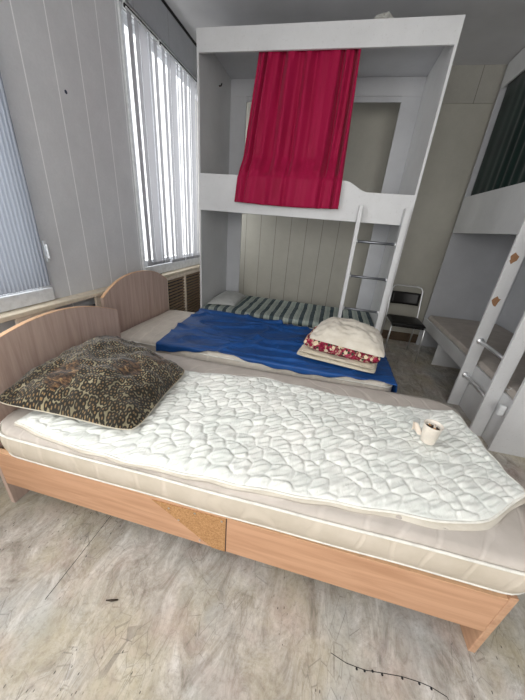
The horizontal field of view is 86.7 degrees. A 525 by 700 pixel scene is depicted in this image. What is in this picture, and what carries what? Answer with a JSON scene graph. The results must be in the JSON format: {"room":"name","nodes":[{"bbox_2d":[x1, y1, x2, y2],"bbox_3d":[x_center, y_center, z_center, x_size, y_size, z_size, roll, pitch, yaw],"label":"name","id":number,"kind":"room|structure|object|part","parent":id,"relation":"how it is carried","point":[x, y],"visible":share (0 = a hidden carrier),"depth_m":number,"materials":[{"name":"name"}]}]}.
{"room":"bedroom","nodes":[
{"label":"bedroom","id":0,"kind":"room"},
{"bbox_2d":[0,0,198,332],"bbox_3d":[-1.446,-0.894,1.389,0.140,3.060,5.900,10,25,10],"label":"wall","id":1,"kind":"structure","parent":0,"point":[75,146],"depth_m":1.81,"materials":[{"name":"white wood"}]},
{"bbox_2d":[0,69,50,294],"bbox_3d":[-1.348,-1.102,1.113,0.060,1.790,0.650,10,25,10],"label":"blind","id":2,"kind":"object","parent":1,"relation":"attached to","point":[23,266],"visible":1,"depth_m":1.50,"materials":[{"name":"grey fabric"}]},
{"bbox_2d":[0,287,54,312],"bbox_3d":[-1.736,0.233,0.411,0.022,0.080,3.150,10,25,10],"label":"trim","id":3,"kind":"structure","parent":1,"relation":"attached to","point":[14,301],"depth_m":1.65,"materials":[{"name":"plastic"}]},
{"bbox_2d":[43,241,50,261],"bbox_3d":[-1.344,-0.616,1.738,0.021,0.125,0.020,10,25,10],"label":"cleat","id":4,"kind":"object","parent":1,"relation":"attached to","point":[46,248],"visible":1,"depth_m":1.73,"materials":[{"name":"plastic"}]},
{"bbox_2d":[0,264,199,322],"bbox_3d":[-1.387,-0.235,1.652,0.094,0.027,5.850,10,25,10],"label":"window ledge","id":5,"kind":"object","parent":1,"relation":"attached to","point":[10,315],"visible":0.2,"depth_m":1.80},
{"bbox_2d":[117,0,145,267],"bbox_3d":[-1.072,-1.615,2.313,0.014,1.810,0.027,10,25,10],"label":"trim","id":6,"kind":"structure","parent":1,"relation":"attached to","point":[119,5],"depth_m":2.22,"materials":[{"name":"plastic"}]},
{"bbox_2d":[120,0,196,77],"bbox_3d":[-0.791,-2.908,2.658,0.008,0.289,1.778,10,25,10],"label":"trim","id":7,"kind":"structure","parent":1,"relation":"attached to","point":[154,13],"depth_m":2.46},
{"bbox_2d":[122,14,199,265],"bbox_3d":[-0.944,-1.946,3.095,0.070,1.790,1.650,10,25,10],"label":"window","id":8,"kind":"structure","parent":1,"relation":"in","point":[159,54],"depth_m":2.54,"materials":[{"name":"plastic"}]},
{"bbox_2d":[122,0,169,265],"bbox_3d":[-0.981,-1.686,2.469,0.035,1.779,0.413,10,25,10],"label":"vertical blind","id":9,"kind":"object","parent":8,"relation":"attached to","point":[143,28],"visible":1,"depth_m":2.36,"materials":[{"name":"fabric"}]},
{"bbox_3d":[-0.912,-2.476,2.110,0.028,0.038,0.410,10,25,10],"label":"head rail","id":10,"kind":"part","parent":9,"relation":"part of","materials":[{"name":"plastic"}]},
{"bbox_2d":[158,39,199,261],"bbox_3d":[-0.825,-1.941,3.075,0.035,1.789,0.884,10,25,10],"label":"vertical blind","id":11,"kind":"object","parent":8,"relation":"attached to","point":[173,60],"visible":0.81,"depth_m":2.92,"materials":[{"name":"fabric"}]},
{"bbox_3d":[-0.755,-2.735,2.713,0.028,0.038,0.880,10,25,10],"label":"head rail","id":12,"kind":"part","parent":11,"relation":"part of","materials":[{"name":"plastic"}]},
{"bbox_2d":[143,257,199,273],"bbox_3d":[-0.940,-1.088,3.474,0.022,0.090,1.750,10,25,10],"label":"trim","id":13,"kind":"structure","parent":1,"relation":"attached to","point":[161,268],"depth_m":3.14,"materials":[{"name":"plastic"}]},
{"bbox_2d":[161,0,196,46],"bbox_3d":[-1.254,-2.260,0.753,0.012,0.025,5.900,10,25,10],"label":"trim","id":14,"kind":"structure","parent":1,"relation":"attached to","point":[163,1],"depth_m":2.58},
{"bbox_2d":[0,338,524,699],"bbox_3d":[0.366,0.869,1.677,4.450,0.101,6.100,10,25,10],"label":"floor","id":15,"kind":"structure","parent":0,"point":[189,620],"depth_m":1.06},
{"bbox_2d":[14,268,199,324],"bbox_3d":[-1.390,0.153,1.819,0.027,0.812,5.830,10,25,10],"label":"radiator cover","id":16,"kind":"object","parent":15,"relation":"on","point":[184,275],"visible":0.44,"depth_m":3.32,"materials":[{"name":"brown wood"}]},
{"bbox_3d":[-1.569,0.440,1.150,0.015,0.812,4.330,10,25,10],"label":"panel","id":17,"kind":"part","parent":16,"relation":"part of","materials":[{"name":"beige wood"}]},
{"bbox_2d":[166,268,199,312],"bbox_3d":[-0.888,-0.678,3.755,0.027,0.812,1.500,10,25,10],"label":"grille","id":18,"kind":"object","parent":16,"relation":"attached to","point":[184,289],"depth_m":3.38,"materials":[{"name":"brown wood"}]},
{"bbox_2d":[100,270,168,332],"bbox_3d":[-0.092,-0.076,2.408,2.144,0.947,0.881,10,25,10],"label":"frame","id":19,"kind":"object","parent":15,"relation":"on","point":[137,297],"visible":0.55,"depth_m":2.44,"materials":[{"name":"laminate"}]},
{"bbox_2d":[120,310,392,391],"bbox_3d":[-0.064,-0.041,2.419,2.121,0.167,0.868,10,25,10],"label":"mattress","id":20,"kind":"object","parent":19,"relation":"on","point":[146,334],"visible":0.26,"depth_m":2.10,"materials":[{"name":"beige fabric"}]},
{"bbox_3d":[-0.065,-0.026,2.425,2.120,0.135,0.867,10,25,10],"label":"panel","id":21,"kind":"part","parent":20,"relation":"part of","materials":[{"name":"fabric"}]},
{"bbox_2d":[156,308,397,392],"bbox_3d":[0.115,-0.052,2.398,1.810,0.184,0.954,10,25,10],"label":"sheet","id":22,"kind":"object","parent":20,"relation":"on","point":[275,344],"visible":0.75,"depth_m":2.18,"materials":[{"name":"blue fabric"}]},
{"bbox_2d":[297,349,376,372],"bbox_3d":[0.581,0.021,2.116,0.570,0.042,0.406,14,26,20],"label":"quilt","id":23,"kind":"object","parent":22,"relation":"on","point":[301,353],"visible":0.26,"depth_m":1.95,"materials":[{"name":"beige fabric"}]},
{"bbox_2d":[300,344,375,368],"bbox_3d":[0.578,-0.006,2.096,0.543,0.044,0.380,15,26,21],"label":"quilt","id":24,"kind":"object","parent":23,"relation":"on","point":[304,348],"visible":0.29,"depth_m":1.95,"materials":[{"name":"beige fabric"}]},
{"bbox_2d":[304,326,380,363],"bbox_3d":[0.599,-0.060,2.042,0.536,0.127,0.376,16,26,22],"label":"folded blanket","id":25,"kind":"object","parent":24,"relation":"on","point":[314,344],"visible":0.35,"depth_m":1.89,"materials":[{"name":"fabric"}]},
{"bbox_2d":[310,317,384,357],"bbox_3d":[0.626,-0.138,1.968,0.515,0.132,0.398,16,26,23],"label":"pillow","id":26,"kind":"object","parent":25,"relation":"on","point":[352,334],"visible":1,"depth_m":1.86,"materials":[{"name":"fabric"}]},
{"bbox_2d":[89,273,198,311],"bbox_3d":[-1.169,-0.265,2.875,0.035,0.740,2.400,10,25,10],"label":"radiator","id":27,"kind":"object","parent":15,"relation":"on","point":[198,273],"visible":0.02,"depth_m":3.46,"materials":[{"name":"metal"}]},
{"bbox_2d":[0,306,518,652],"bbox_3d":[-0.110,0.380,1.457,2.158,0.897,0.909,10,25,10],"label":"frame","id":28,"kind":"object","parent":15,"relation":"on","point":[25,346],"visible":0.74,"depth_m":1.13,"materials":[{"name":"laminate"}]},
{"bbox_3d":[-1.144,0.205,1.652,0.024,0.895,0.905,10,25,10],"label":"headboard","id":29,"kind":"part","parent":28,"relation":"part of","materials":[{"name":"laminate"}]},
{"bbox_3d":[-0.227,0.730,1.146,2.107,0.208,0.022,10,25,10],"label":"rail","id":30,"kind":"part","parent":28,"relation":"part of","materials":[{"name":"brown wood"}]},
{"bbox_2d":[0,352,524,594],"bbox_3d":[-0.053,0.380,1.442,2.183,0.191,0.951,10,25,10],"label":"mattress","id":31,"kind":"object","parent":28,"relation":"on","point":[493,559],"visible":0.44,"depth_m":0.97,"materials":[{"name":"beige fabric"}]},
{"bbox_3d":[-0.054,0.393,1.448,2.182,0.162,0.950,10,25,10],"label":"panel","id":32,"kind":"part","parent":31,"relation":"part of","materials":[{"name":"white fabric"}]},
{"bbox_2d":[14,370,524,530],"bbox_3d":[-0.008,0.331,1.336,2.084,0.067,0.819,10,25,10],"label":"topper","id":33,"kind":"object","parent":31,"relation":"on","point":[258,435],"visible":0.79,"depth_m":1.15,"materials":[{"name":"beige fabric"}]},
{"bbox_2d":[0,335,184,429],"bbox_3d":[-0.795,0.091,1.448,0.690,0.200,0.700,10,25,10],"label":"leopard pillow","id":34,"kind":"object","parent":33,"relation":"on","point":[115,382],"visible":1,"depth_m":1.28,"materials":[{"name":"beige fabric"}]},
{"bbox_2d":[412,421,421,434],"bbox_3d":[0.711,0.357,1.276,0.049,0.055,0.026,15,26,20],"label":"wrapper","id":35,"kind":"object","parent":33,"relation":"on","point":[416,427],"visible":0.93,"depth_m":1.28,"materials":[{"name":"paper"}]},
{"bbox_2d":[420,419,443,444],"bbox_3d":[0.740,0.364,1.223,0.078,0.092,0.078,10,25,10],"label":"paper cup","id":36,"kind":"object","parent":33,"relation":"on","point":[432,429],"visible":1,"depth_m":1.21,"materials":[{"name":"white paper"}]},
{"bbox_2d":[196,15,465,331],"bbox_3d":[0.399,-1.307,2.968,1.974,2.801,0.905,10,25,10],"label":"bunk bed","id":37,"kind":"object","parent":15,"relation":"on","point":[408,61],"visible":0.62,"depth_m":2.60,"materials":[{"name":"white laminate"}]},
{"bbox_3d":[-0.538,-1.484,3.183,0.020,2.800,0.820,10,25,10],"label":"panel","id":38,"kind":"part","parent":37,"relation":"part of","materials":[{"name":"white laminate"}]},
{"bbox_2d":[203,295,373,327],"bbox_3d":[0.329,-0.467,3.361,1.932,0.075,0.794,10,25,10],"label":"mattress","id":39,"kind":"object","parent":37,"relation":"on","point":[294,313],"visible":0.63,"depth_m":3.24,"materials":[{"name":"fabric"}]},
{"bbox_2d":[207,291,245,305],"bbox_3d":[-0.421,-0.662,3.456,0.315,0.090,0.630,10,25,10],"label":"pillow","id":40,"kind":"object","parent":39,"relation":"on","point":[232,298],"visible":1,"depth_m":3.31,"materials":[{"name":"fabric"}]},
{"bbox_2d":[234,49,360,208],"bbox_3d":[0.372,-1.835,2.343,1.931,1.143,0.186,10,25,10],"label":"curtain","id":41,"kind":"object","parent":37,"relation":"hanging from","point":[298,130],"visible":0.99,"depth_m":2.38,"materials":[{"name":"red fabric"}]},
{"bbox_3d":[0.335,-1.390,2.549,1.934,0.315,0.019,10,25,10],"label":"guard rail","id":42,"kind":"part","parent":37,"relation":"part of","materials":[{"name":"white laminate"}]},
{"bbox_3d":[0.519,-2.590,2.445,1.934,0.020,0.800,10,25,10],"label":"panel","id":43,"kind":"part","parent":37,"relation":"part of","materials":[{"name":"white laminate"}]},
{"bbox_3d":[0.795,-0.520,2.744,0.034,1.615,0.083,10,25,10],"label":"ladder post","id":44,"kind":"part","parent":37,"relation":"part of","materials":[{"name":"white laminate"}]},
{"bbox_2d":[374,11,393,18],"bbox_3d":[0.913,-2.455,2.080,0.188,0.098,0.139,10,25,10],"label":"plastic bag","id":45,"kind":"object","parent":37,"relation":"on","point":[388,14],"visible":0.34,"depth_m":2.04,"materials":[{"name":"grey plastic"}]},
{"bbox_3d":[1.162,-0.457,2.676,0.045,1.615,0.083,10,25,10],"label":"ladder post","id":46,"kind":"part","parent":37,"relation":"part of","materials":[{"name":"white laminate"}]},
{"bbox_3d":[1.356,-1.163,2.830,0.020,2.800,0.820,10,25,10],"label":"panel","id":47,"kind":"part","parent":37,"relation":"part of","materials":[{"name":"white laminate"}]},
{"bbox_2d":[381,284,425,362],"bbox_3d":[1.784,-0.354,3.516,0.409,0.835,0.524,10,25,10],"label":"chair","id":48,"kind":"object","parent":15,"relation":"on","point":[400,297],"visible":1,"depth_m":3.56,"materials":[{"name":"black leather"}]},
{"bbox_3d":[1.567,-0.176,3.568,0.029,0.434,0.379,10,25,10],"label":"leg","id":49,"kind":"part","parent":48,"relation":"part of","materials":[{"name":"silver metal"}]},
{"bbox_3d":[1.856,-0.674,3.615,0.344,0.158,0.064,10,25,10],"label":"backrest","id":50,"kind":"part","parent":48,"relation":"part of","materials":[{"name":"black leather"}]},
{"bbox_3d":[1.773,-0.364,3.451,0.380,0.045,0.390,10,25,10],"label":"seat","id":51,"kind":"part","parent":48,"relation":"part of","materials":[{"name":"black leather"}]},
{"bbox_3d":[1.772,-0.338,3.468,0.360,0.018,0.360,10,25,10],"label":"seat frame","id":52,"kind":"part","parent":48,"relation":"part of","materials":[{"name":"black plastic"}]},
{"bbox_3d":[1.935,-0.114,3.500,0.029,0.434,0.379,10,25,10],"label":"leg","id":53,"kind":"part","parent":48,"relation":"part of","materials":[{"name":"silver metal"}]},
{"bbox_2d":[416,48,524,457],"bbox_3d":[2.452,-0.985,2.345,0.978,3.045,2.175,10,25,10],"label":"bunk bed","id":54,"kind":"object","parent":15,"relation":"on","point":[481,277],"visible":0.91,"depth_m":2.67,"materials":[{"name":"white laminate"}]},
{"bbox_3d":[2.494,0.080,3.269,0.840,0.358,0.018,10,25,10],"label":"support panel","id":55,"kind":"part","parent":54,"relation":"part of","materials":[{"name":"white laminate"}]},
{"bbox_3d":[1.991,0.018,2.895,0.019,0.130,2.135,10,25,10],"label":"rail","id":56,"kind":"part","parent":54,"relation":"part of","materials":[{"name":"white laminate"}]},
{"bbox_3d":[2.749,-1.388,3.300,0.880,3.040,0.020,10,25,10],"label":"panel","id":57,"kind":"part","parent":54,"relation":"part of","materials":[{"name":"white laminate"}]},
{"bbox_2d":[428,315,524,398],"bbox_3d":[2.414,0.020,2.787,0.832,0.087,2.107,10,25,10],"label":"mattress","id":58,"kind":"object","parent":54,"relation":"on","point":[461,332],"visible":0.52,"depth_m":2.92,"materials":[{"name":"grey fabric"}]},
{"bbox_3d":[1.803,0.493,2.314,0.014,0.284,0.645,10,25,10],"label":"kick panel","id":59,"kind":"part","parent":54,"relation":"part of","materials":[{"name":"white laminate"}]},
{"bbox_3d":[1.859,-0.220,2.300,0.097,1.600,0.022,10,25,10],"label":"ladder post","id":60,"kind":"part","parent":54,"relation":"part of","materials":[{"name":"white laminate"}]},
{"bbox_3d":[2.094,-1.188,2.351,0.019,0.383,2.135,10,25,10],"label":"guard rail","id":61,"kind":"part","parent":54,"relation":"part of","materials":[{"name":"white laminate"}]},
{"bbox_3d":[1.756,-0.049,1.902,0.097,1.600,0.022,10,25,10],"label":"ladder post","id":62,"kind":"part","parent":54,"relation":"part of","materials":[{"name":"white laminate"}]},
{"bbox_2d":[471,70,524,195],"bbox_3d":[2.174,-1.719,2.102,0.022,1.276,2.133,10,25,10],"label":"curtain","id":63,"kind":"object","parent":54,"relation":"hanging from","point":[503,162],"visible":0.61,"depth_m":2.65,"materials":[{"name":"green fabric"}]},
{"bbox_3d":[2.238,-0.563,1.376,0.902,3.040,0.020,10,25,10],"label":"panel","id":64,"kind":"part","parent":54,"relation":"part of","materials":[{"name":"white laminate"}]},
{"bbox_3d":[2.917,-0.904,2.259,0.018,3.040,2.135,10,25,10],"label":"panel","id":65,"kind":"part","parent":54,"relation":"part of","materials":[{"name":"white laminate"}]},
{"bbox_2d":[195,99,494,334],"bbox_3d":[1.136,-1.726,3.719,4.350,3.060,0.100,10,25,10],"label":"wall","id":66,"kind":"structure","parent":0,"point":[302,260],"depth_m":3.68,"materials":[{"name":"beige wood"}]},
{"bbox_2d":[380,329,417,342],"bbox_3d":[1.154,-0.347,4.239,4.050,0.130,0.020,10,25,10],"label":"baseboard","id":67,"kind":"structure","parent":66,"relation":"attached to","point":[394,335],"depth_m":4.07,"materials":[{"name":"brown wood"}]},
{"bbox_2d":[442,64,507,103],"bbox_3d":[2.602,-2.721,2.849,1.520,0.310,0.012,10,25,10],"label":"trim","id":68,"kind":"structure","parent":66,"relation":"attached to","point":[466,84],"depth_m":2.91,"materials":[{"name":"beige wood"}]},
{"bbox_2d":[165,0,524,64],"bbox_3d":[0.612,-2.002,0.380,4.450,0.100,6.100,10,25,10],"label":"ceiling","id":69,"kind":"structure","parent":0,"point":[493,31],"depth_m":2.35,"materials":[{"name":"paint"}]}
]}

